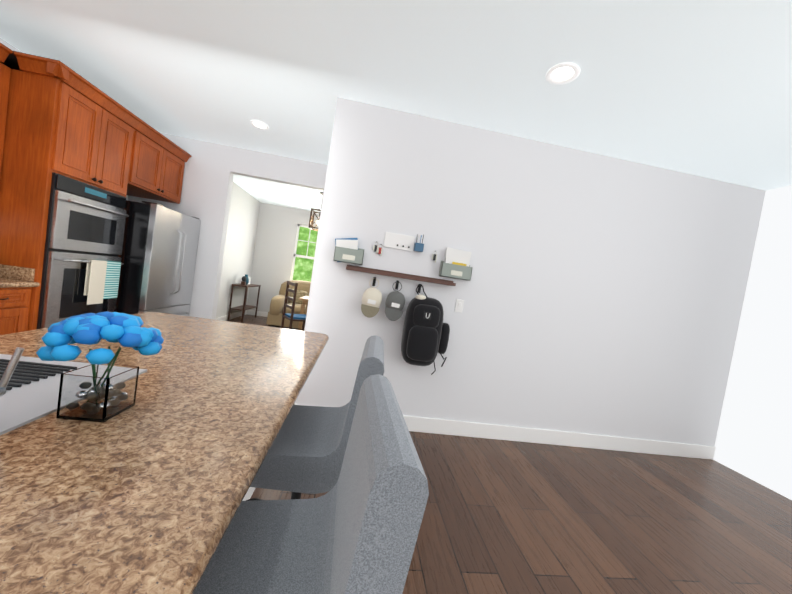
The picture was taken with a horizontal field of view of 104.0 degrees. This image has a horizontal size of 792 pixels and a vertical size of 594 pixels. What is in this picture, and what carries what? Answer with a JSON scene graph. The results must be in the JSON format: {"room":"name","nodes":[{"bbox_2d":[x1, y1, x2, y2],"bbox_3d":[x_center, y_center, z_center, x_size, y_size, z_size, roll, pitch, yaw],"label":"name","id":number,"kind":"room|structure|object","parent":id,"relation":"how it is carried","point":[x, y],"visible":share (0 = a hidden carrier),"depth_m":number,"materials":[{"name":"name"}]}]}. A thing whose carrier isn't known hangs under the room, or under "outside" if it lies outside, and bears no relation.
{"room":"kitchen","nodes":[
{"label":"kitchen","id":0,"kind":"room"},
{"bbox_2d":[0,372,65,403],"bbox_3d":[-0.962,0.356,0.562,0.004,0.205,0.790,8,3,-7],"label":"sink","id":1,"kind":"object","parent":0,"relation":"attached to","point":[51,379],"depth_m":0.79,"materials":[{"name":"silver metal"}]},
{"bbox_2d":[0,364,67,375],"bbox_3d":[-1.199,0.304,0.933,0.397,0.205,0.004,8,3,-7],"label":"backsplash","id":2,"kind":"structure","parent":0,"relation":"attached to","point":[20,367],"depth_m":0.88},
{"bbox_2d":[0,38,127,199],"bbox_3d":[-3.150,-0.548,-0.135,0.120,2.800,8.650,8,3,-7],"label":"wall","id":3,"kind":"structure","parent":0,"point":[8,45],"depth_m":2.56,"materials":[{"name":"white paint"}]},
{"bbox_2d":[0,43,12,181],"bbox_3d":[-3.053,-1.221,1.867,0.346,1.165,0.913,8,3,-7],"label":"upper cabinet","id":4,"kind":"object","parent":3,"relation":"attached to","point":[5,70],"depth_m":2.28,"materials":[{"name":"brown wood"}]},
{"bbox_2d":[0,264,34,279],"bbox_3d":[-3.112,-0.213,2.372,0.596,0.099,0.020,8,3,-7],"label":"backsplash","id":5,"kind":"structure","parent":3,"relation":"attached to","point":[13,273],"depth_m":2.39,"materials":[{"name":"brown stone"}]},
{"bbox_2d":[136,123,187,203],"bbox_3d":[-3.054,-1.560,3.576,0.651,0.645,0.915,8,3,-7],"label":"upper cabinet","id":6,"kind":"object","parent":3,"relation":"attached to","point":[160,169],"depth_m":3.59,"materials":[{"name":"brown wood"}]},
{"bbox_2d":[128,132,327,328],"bbox_3d":[-2.231,-0.603,4.263,2.950,2.800,0.120,8,3,-7],"label":"wall","id":7,"kind":"structure","parent":0,"point":[211,169],"depth_m":4.16,"materials":[{"name":"white paint"}]},
{"bbox_2d":[304,216,320,330],"bbox_3d":[-1.068,-0.085,4.306,0.264,2.120,0.113,8,3,-7],"label":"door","id":8,"kind":"structure","parent":7,"relation":"in","point":[312,274],"depth_m":4.32,"materials":[{"name":"white paint"}]},
{"bbox_2d":[216,182,259,317],"bbox_3d":[-3.416,-0.859,6.000,0.120,2.800,3.620,8,3,-7],"label":"wall","id":9,"kind":"structure","parent":0,"point":[242,224],"depth_m":6.66,"materials":[{"name":"white paint"}]},
{"bbox_2d":[216,310,246,320],"bbox_3d":[-3.541,0.479,5.992,0.013,0.120,3.450,8,3,-7],"label":"baseboard","id":10,"kind":"structure","parent":9,"relation":"attached to","point":[238,314],"depth_m":6.85,"materials":[{"name":"white"}]},
{"bbox_2d":[247,202,319,311],"bbox_3d":[-1.497,-0.657,7.991,4.180,2.800,0.120,8,3,-7],"label":"wall","id":11,"kind":"structure","parent":0,"point":[274,249],"depth_m":7.73,"materials":[{"name":"white paint"}]},
{"bbox_2d":[247,310,267,316],"bbox_3d":[-1.689,0.671,7.980,4.179,0.120,0.018,8,3,-7],"label":"baseboard","id":12,"kind":"structure","parent":11,"relation":"attached to","point":[250,312],"depth_m":7.76,"materials":[{"name":"white"}]},
{"bbox_2d":[290,224,317,279],"bbox_3d":[-2.117,-0.972,7.857,1.040,1.610,0.130,8,3,-7],"label":"dining room window","id":13,"kind":"structure","parent":11,"relation":"in","point":[295,255],"depth_m":7.83,"materials":[{"name":"white wood"}]},
{"bbox_2d":[0,0,791,211],"bbox_3d":[0.163,-1.611,2.034,7.400,0.100,12.350,8,3,-7],"label":"ceiling","id":14,"kind":"structure","parent":0,"point":[702,88],"depth_m":2.15,"materials":[{"name":"white paint"}]},
{"bbox_2d":[250,120,268,129],"bbox_3d":[-1.476,-1.860,3.353,0.196,0.012,0.196,8,3,-7],"label":"recessed light","id":15,"kind":"object","parent":14,"relation":"in","point":[259,124],"visible":0.98,"depth_m":3.35,"materials":[{"name":"white plastic"}]},
{"bbox_2d":[308,192,322,230],"bbox_3d":[-1.427,-1.615,5.864,0.310,0.699,0.310,8,3,-7],"label":"pendant lantern","id":16,"kind":"object","parent":14,"relation":"hanging from","point":[311,221],"visible":0.54,"depth_m":5.79,"materials":[{"name":"brown metal"}]},
{"bbox_2d":[546,63,579,84],"bbox_3d":[1.059,-1.416,1.970,0.196,0.012,0.196,8,3,-7],"label":"recessed light","id":17,"kind":"object","parent":14,"relation":"in","point":[561,73],"visible":1,"depth_m":1.96,"materials":[{"name":"white plastic"}]},
{"bbox_2d":[229,314,791,593],"bbox_3d":[-0.269,1.254,2.160,7.400,0.100,12.350,8,3,-7],"label":"floor","id":18,"kind":"structure","parent":0,"point":[507,517],"depth_m":1.98,"materials":[{"name":"brown wood"}]},
{"bbox_2d":[0,284,39,334],"bbox_3d":[-3.150,0.332,1.981,0.626,0.875,0.853,8,3,-7],"label":"base cabinet","id":19,"kind":"object","parent":18,"relation":"on","point":[15,299],"depth_m":2.31,"materials":[{"name":"brown wood"}]},
{"bbox_2d":[0,276,35,283],"bbox_3d":[-2.935,-0.041,0.690,0.637,0.040,3.418,8,3,-7],"label":"countertop","id":20,"kind":"structure","parent":19,"relation":"on","point":[3,279],"depth_m":2.32,"materials":[{"name":"brown stone"}]},
{"bbox_2d":[0,53,143,330],"bbox_3d":[-3.087,-0.553,2.769,0.683,2.575,0.800,8,3,-7],"label":"tall cabinet","id":21,"kind":"object","parent":18,"relation":"on","point":[83,157],"depth_m":2.49,"materials":[{"name":"brown wood"}]},
{"bbox_2d":[84,260,120,304],"bbox_3d":[-2.773,-0.142,2.930,0.038,0.403,0.340,8,3,-7],"label":"hanging towel","id":22,"kind":"object","parent":21,"relation":"hanging from","point":[102,280],"visible":0.98,"depth_m":2.89,"materials":[{"name":"white fabric"}]},
{"bbox_2d":[115,200,200,315],"bbox_3d":[-3.076,-0.188,3.660,0.945,1.780,0.890,8,3,-7],"label":"fridge","id":23,"kind":"object","parent":18,"relation":"on","point":[159,253],"visible":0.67,"depth_m":3.35,"materials":[{"name":"silver metal"}]},
{"bbox_2d":[0,336,327,593],"bbox_3d":[-0.930,0.724,0.710,1.105,0.875,2.698,8,3,-7],"label":"kitchen island","id":24,"kind":"object","parent":18,"relation":"on","point":[19,408],"depth_m":0.72,"materials":[{"name":"white paint"}]},
{"bbox_2d":[0,312,319,593],"bbox_3d":[-0.840,0.274,0.716,1.055,0.040,2.689,8,3,-7],"label":"island countertop","id":25,"kind":"structure","parent":24,"relation":"on","point":[129,502],"depth_m":0.58,"materials":[{"name":"brown stone"}]},
{"bbox_2d":[0,347,23,396],"bbox_3d":[-0.896,0.028,0.587,0.278,0.428,0.098,8,3,-7],"label":"faucet","id":26,"kind":"object","parent":25,"relation":"on","point":[11,366],"visible":1,"depth_m":0.64,"materials":[{"name":"silver metal"}]},
{"bbox_2d":[36,311,163,421],"bbox_3d":[-0.689,0.155,0.728,0.218,0.237,0.213,8,3,-7],"label":"flower vase","id":27,"kind":"object","parent":25,"relation":"on","point":[101,388],"visible":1,"depth_m":0.69,"materials":[{"name":"clear glass"}]},
{"bbox_2d":[227,284,260,321],"bbox_3d":[-3.440,0.109,7.054,0.320,0.790,0.900,8,3,-7],"label":"console table","id":28,"kind":"object","parent":18,"relation":"on","point":[243,307],"visible":0.92,"depth_m":6.66,"materials":[{"name":"brown wood"}]},
{"bbox_2d":[241,274,250,285],"bbox_3d":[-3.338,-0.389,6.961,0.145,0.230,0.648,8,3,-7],"label":"figurine","id":29,"kind":"object","parent":28,"relation":"on","point":[246,279],"visible":1,"depth_m":6.84,"materials":[{"name":"teal ceramic"}]},
{"bbox_2d":[266,280,310,327],"bbox_3d":[-1.747,0.220,7.230,2.100,1.060,0.960,8,3,-7],"label":"sofa","id":30,"kind":"object","parent":18,"relation":"on","point":[275,314],"visible":0.33,"depth_m":6.77,"materials":[{"name":"beige fabric"}]},
{"bbox_2d":[281,281,305,330],"bbox_3d":[-1.724,0.288,5.523,0.440,1.080,0.440,7,3,-39],"label":"dining chair","id":31,"kind":"object","parent":18,"relation":"on","point":[292,317],"visible":0.54,"depth_m":5.38,"materials":[{"name":"brown wood"}]},
{"bbox_2d":[298,296,308,328],"bbox_3d":[-1.411,0.454,6.354,1.080,0.775,0.780,8,3,-7],"label":"dining table","id":32,"kind":"object","parent":18,"relation":"on","point":[303,304],"visible":0.27,"depth_m":5.96,"materials":[{"name":"brown wood"}]},
{"bbox_2d":[193,374,428,593],"bbox_3d":[-0.307,0.720,0.617,0.525,1.076,0.436,8,3,-7],"label":"bar stool","id":33,"kind":"object","parent":18,"relation":"on","point":[355,529],"visible":0.81,"depth_m":0.58,"materials":[{"name":"grey fabric"}]},
{"bbox_2d":[246,335,383,500],"bbox_3d":[-0.370,0.684,1.212,0.531,1.076,0.435,8,3,-7],"label":"bar stool","id":34,"kind":"object","parent":18,"relation":"on","point":[306,453],"visible":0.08,"depth_m":1.01,"materials":[{"name":"grey fabric"}]},
{"bbox_2d":[294,97,765,445],"bbox_3d":[1.309,-0.047,3.769,4.290,2.800,1.710,8,3,-7],"label":"wall","id":35,"kind":"structure","parent":0,"point":[599,294],"depth_m":2.90,"materials":[{"name":"white paint"}]},
{"bbox_2d":[333,238,364,264],"bbox_3d":[-0.403,-0.401,2.654,0.259,0.235,0.078,8,3,-7],"label":"organizer","id":36,"kind":"object","parent":35,"relation":"attached to","point":[347,250],"visible":1,"depth_m":2.63,"materials":[{"name":"grey"}]},
{"bbox_2d":[373,242,377,253],"bbox_3d":[-0.177,-0.434,2.706,0.042,0.104,0.019,8,3,-7],"label":"keys","id":37,"kind":"object","parent":35,"relation":"hanging from","point":[375,247],"visible":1,"depth_m":2.70,"materials":[{"name":"black plastic"}]},
{"bbox_2d":[377,244,382,255],"bbox_3d":[-0.140,-0.413,2.712,0.042,0.104,0.019,8,3,-7],"label":"keys","id":38,"kind":"object","parent":35,"relation":"hanging from","point":[380,249],"visible":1,"depth_m":2.71,"materials":[{"name":"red plastic"}]},
{"bbox_2d":[346,265,455,292],"bbox_3d":[0.040,-0.136,2.709,0.960,0.150,0.100,8,3,-7],"label":"shelf","id":39,"kind":"object","parent":35,"relation":"attached to","point":[398,275],"visible":0.98,"depth_m":2.69,"materials":[{"name":"brown wood"}]},
{"bbox_2d":[361,278,381,317],"bbox_3d":[-0.205,0.006,2.671,0.170,0.338,0.126,8,3,-7],"label":"cap","id":40,"kind":"object","parent":39,"relation":"hanging from","point":[371,300],"visible":0.98,"depth_m":2.62,"materials":[{"name":"beige fabric"}]},
{"bbox_2d":[385,282,404,320],"bbox_3d":[-0.004,0.035,2.695,0.170,0.338,0.126,8,3,-7],"label":"cap","id":41,"kind":"object","parent":39,"relation":"hanging from","point":[394,303],"visible":1,"depth_m":2.65,"materials":[{"name":"grey fabric"}]},
{"bbox_2d":[401,284,449,374],"bbox_3d":[0.276,0.291,2.691,0.420,0.774,0.230,8,3,-7],"label":"backpack","id":42,"kind":"object","parent":39,"relation":"hanging from","point":[425,335],"visible":1,"depth_m":2.60,"materials":[{"name":"fabric"}]},
{"bbox_2d":[384,232,423,251],"bbox_3d":[0.074,-0.495,2.711,0.345,0.158,0.060,8,3,-7],"label":"rail","id":43,"kind":"object","parent":35,"relation":"attached to","point":[398,241],"visible":0.98,"depth_m":2.72,"materials":[{"name":"white plastic"}]},
{"bbox_2d":[432,251,436,261],"bbox_3d":[0.345,-0.363,2.769,0.042,0.104,0.019,8,3,-7],"label":"keys","id":44,"kind":"object","parent":35,"relation":"hanging from","point":[434,257],"visible":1,"depth_m":2.76,"materials":[{"name":"black plastic"}]},
{"bbox_2d":[439,247,472,280],"bbox_3d":[0.543,-0.298,2.766,0.275,0.266,0.078,8,3,-7],"label":"organizer","id":45,"kind":"object","parent":35,"relation":"attached to","point":[454,264],"visible":1,"depth_m":2.74,"materials":[{"name":"grey"}]},
{"bbox_2d":[455,299,463,312],"bbox_3d":[0.579,0.082,2.827,0.072,0.116,0.012,8,3,-7],"label":"light switch","id":46,"kind":"object","parent":35,"relation":"attached to","point":[459,306],"visible":1,"depth_m":2.83,"materials":[{"name":"white plastic"}]},
{"bbox_2d":[403,415,715,459],"bbox_3d":[1.206,1.319,2.972,4.290,0.140,0.013,8,3,-7],"label":"baseboard","id":47,"kind":"structure","parent":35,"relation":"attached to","point":[487,431],"depth_m":3.01,"materials":[{"name":"white"}]},
{"label":"outside","id":48,"kind":"structure","parent":0,"visible":0},
{"bbox_2d":[293,227,317,281],"bbox_3d":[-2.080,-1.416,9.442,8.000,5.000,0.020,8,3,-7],"label":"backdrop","id":49,"kind":"structure","parent":48,"point":[303,268],"depth_m":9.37,"materials":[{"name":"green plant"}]}
]}

